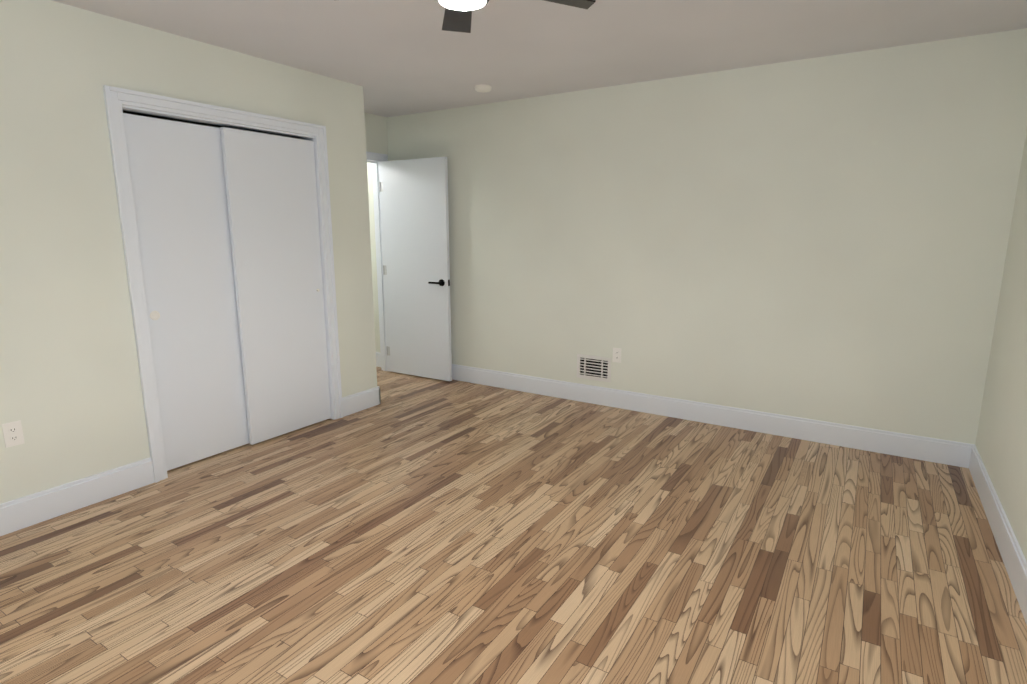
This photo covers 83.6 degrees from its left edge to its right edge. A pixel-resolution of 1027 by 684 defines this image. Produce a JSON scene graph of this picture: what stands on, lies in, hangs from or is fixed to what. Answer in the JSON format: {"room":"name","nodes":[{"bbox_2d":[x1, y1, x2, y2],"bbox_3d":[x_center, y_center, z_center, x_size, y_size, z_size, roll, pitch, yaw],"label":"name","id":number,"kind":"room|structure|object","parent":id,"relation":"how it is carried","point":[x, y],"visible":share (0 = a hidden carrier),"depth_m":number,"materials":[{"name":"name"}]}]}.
{"room":"empty bedroom","nodes":[
{"label":"empty bedroom","id":0,"kind":"room"},
{"bbox_2d":[0,0,376,503],"bbox_3d":[-2.221,-0.370,2.845,0.120,2.440,3.990,7,13,31],"label":"wall","id":1,"kind":"structure","parent":0,"point":[71,397],"depth_m":2.86,"materials":[{"name":"paint"}]},
{"bbox_2d":[2,420,24,447],"bbox_3d":[-2.340,0.431,2.686,0.007,0.114,0.070,7,13,31],"label":"electrical outlet","id":2,"kind":"object","parent":1,"relation":"attached to","point":[13,433],"visible":1,"depth_m":2.68,"materials":[{"name":"white plastic"}]},
{"bbox_2d":[0,386,380,535],"bbox_3d":[-2.131,0.751,3.081,0.015,0.150,3.895,7,13,31],"label":"baseboard","id":3,"kind":"structure","parent":1,"relation":"attached to","point":[31,509],"depth_m":2.95,"materials":[{"name":"white paint"}]},
{"bbox_2d":[122,105,313,138],"bbox_3d":[-1.727,-1.310,3.460,0.093,0.010,1.211,7,13,31],"label":"closet track","id":4,"kind":"object","parent":1,"relation":"attached to","point":[188,118],"visible":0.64,"depth_m":3.37,"materials":[{"name":"silver metal"}]},
{"bbox_2d":[103,85,342,482],"bbox_3d":[-1.718,-0.355,3.641,0.144,2.105,1.361,7,13,31],"label":"closet door","id":5,"kind":"structure","parent":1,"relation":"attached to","point":[322,261],"depth_m":3.53,"materials":[{"name":"white paint"}]},
{"bbox_2d":[123,111,387,154],"bbox_3d":[-2.083,-0.665,4.353,0.120,2.440,3.160,7,13,31],"label":"wall","id":6,"kind":"structure","parent":0,"point":[376,133],"depth_m":5.27,"materials":[{"name":"paint"}]},
{"bbox_2d":[366,151,388,370],"bbox_3d":[-1.493,-0.674,5.285,0.144,2.100,0.920,7,13,31],"label":"door frame","id":7,"kind":"structure","parent":6,"relation":"attached to","point":[380,258],"depth_m":5.59,"materials":[{"name":"white paint"}]},
{"bbox_2d":[0,367,1026,683],"bbox_3d":[-1.382,0.963,2.647,6.360,0.100,6.020,7,13,31],"label":"floor","id":8,"kind":"structure","parent":0,"point":[410,529],"depth_m":2.46,"materials":[{"name":"brown wood"}]},
{"bbox_2d":[52,0,1026,116],"bbox_3d":[-1.382,-1.530,2.159,6.360,0.100,6.020,7,13,31],"label":"ceiling","id":9,"kind":"structure","parent":0,"point":[398,57],"depth_m":3.12,"materials":[{"name":"paint"}]},
{"bbox_2d":[474,84,491,91],"bbox_3d":[-0.225,-1.869,4.240,0.128,0.033,0.128,7,13,31],"label":"smoke detector","id":10,"kind":"object","parent":9,"relation":"attached to","point":[483,88],"visible":0.98,"depth_m":4.20,"materials":[{"name":"white plastic"}]},
{"bbox_2d":[437,0,595,32],"bbox_3d":[-0.169,-1.317,1.987,1.069,0.250,1.071,7,13,31],"label":"ceiling fan","id":11,"kind":"object","parent":9,"relation":"hanging from","point":[457,15],"visible":1,"depth_m":2.28,"materials":[{"name":"black"}]},
{"bbox_2d":[367,28,1026,443],"bbox_3d":[0.186,-0.763,4.855,6.360,2.440,0.120,7,13,31],"label":"wall","id":12,"kind":"structure","parent":0,"point":[823,238],"depth_m":3.87,"materials":[{"name":"paint"}]},
{"bbox_2d":[376,352,380,366],"bbox_3d":[-1.742,0.144,6.185,1.050,0.150,0.015,7,13,31],"label":"baseboard","id":13,"kind":"structure","parent":12,"relation":"attached to","point":[378,359],"depth_m":5.95,"materials":[{"name":"white paint"}]},
{"bbox_2d":[379,157,451,380],"bbox_3d":[-0.914,-0.661,5.380,0.784,2.014,0.143,7,13,30],"label":"entry door","id":14,"kind":"structure","parent":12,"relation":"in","point":[415,224],"depth_m":5.34,"materials":[{"name":"white paint"}]},
{"bbox_2d":[577,354,610,381],"bbox_3d":[0.650,0.211,4.668,0.300,0.200,0.016,7,13,31],"label":"air vent","id":15,"kind":"object","parent":12,"relation":"in","point":[591,367],"visible":1,"depth_m":4.67,"materials":[{"name":"white metal"}]},
{"bbox_2d":[612,348,620,362],"bbox_3d":[0.818,0.105,4.545,0.070,0.114,0.007,7,13,31],"label":"electrical outlet","id":16,"kind":"object","parent":12,"relation":"attached to","point":[616,354],"visible":1,"depth_m":4.54,"materials":[{"name":"white plastic"}]},
{"bbox_2d":[452,364,974,467],"bbox_3d":[0.773,0.447,4.636,4.650,0.150,0.015,7,13,31],"label":"baseboard","id":17,"kind":"structure","parent":12,"relation":"attached to","point":[946,452],"depth_m":4.10,"materials":[{"name":"white paint"}]},
{"bbox_2d":[975,131,1026,560],"bbox_3d":[1.482,-0.032,1.121,0.120,2.440,4.950,7,13,31],"label":"wall","id":18,"kind":"structure","parent":0,"point":[1001,442],"depth_m":2.84,"materials":[{"name":"paint"}]},
{"bbox_2d":[969,445,1026,624],"bbox_3d":[1.452,1.076,1.419,0.015,0.150,4.815,7,13,31],"label":"baseboard","id":19,"kind":"structure","parent":18,"relation":"attached to","point":[1012,556],"depth_m":2.55,"materials":[{"name":"white paint"}]}
]}

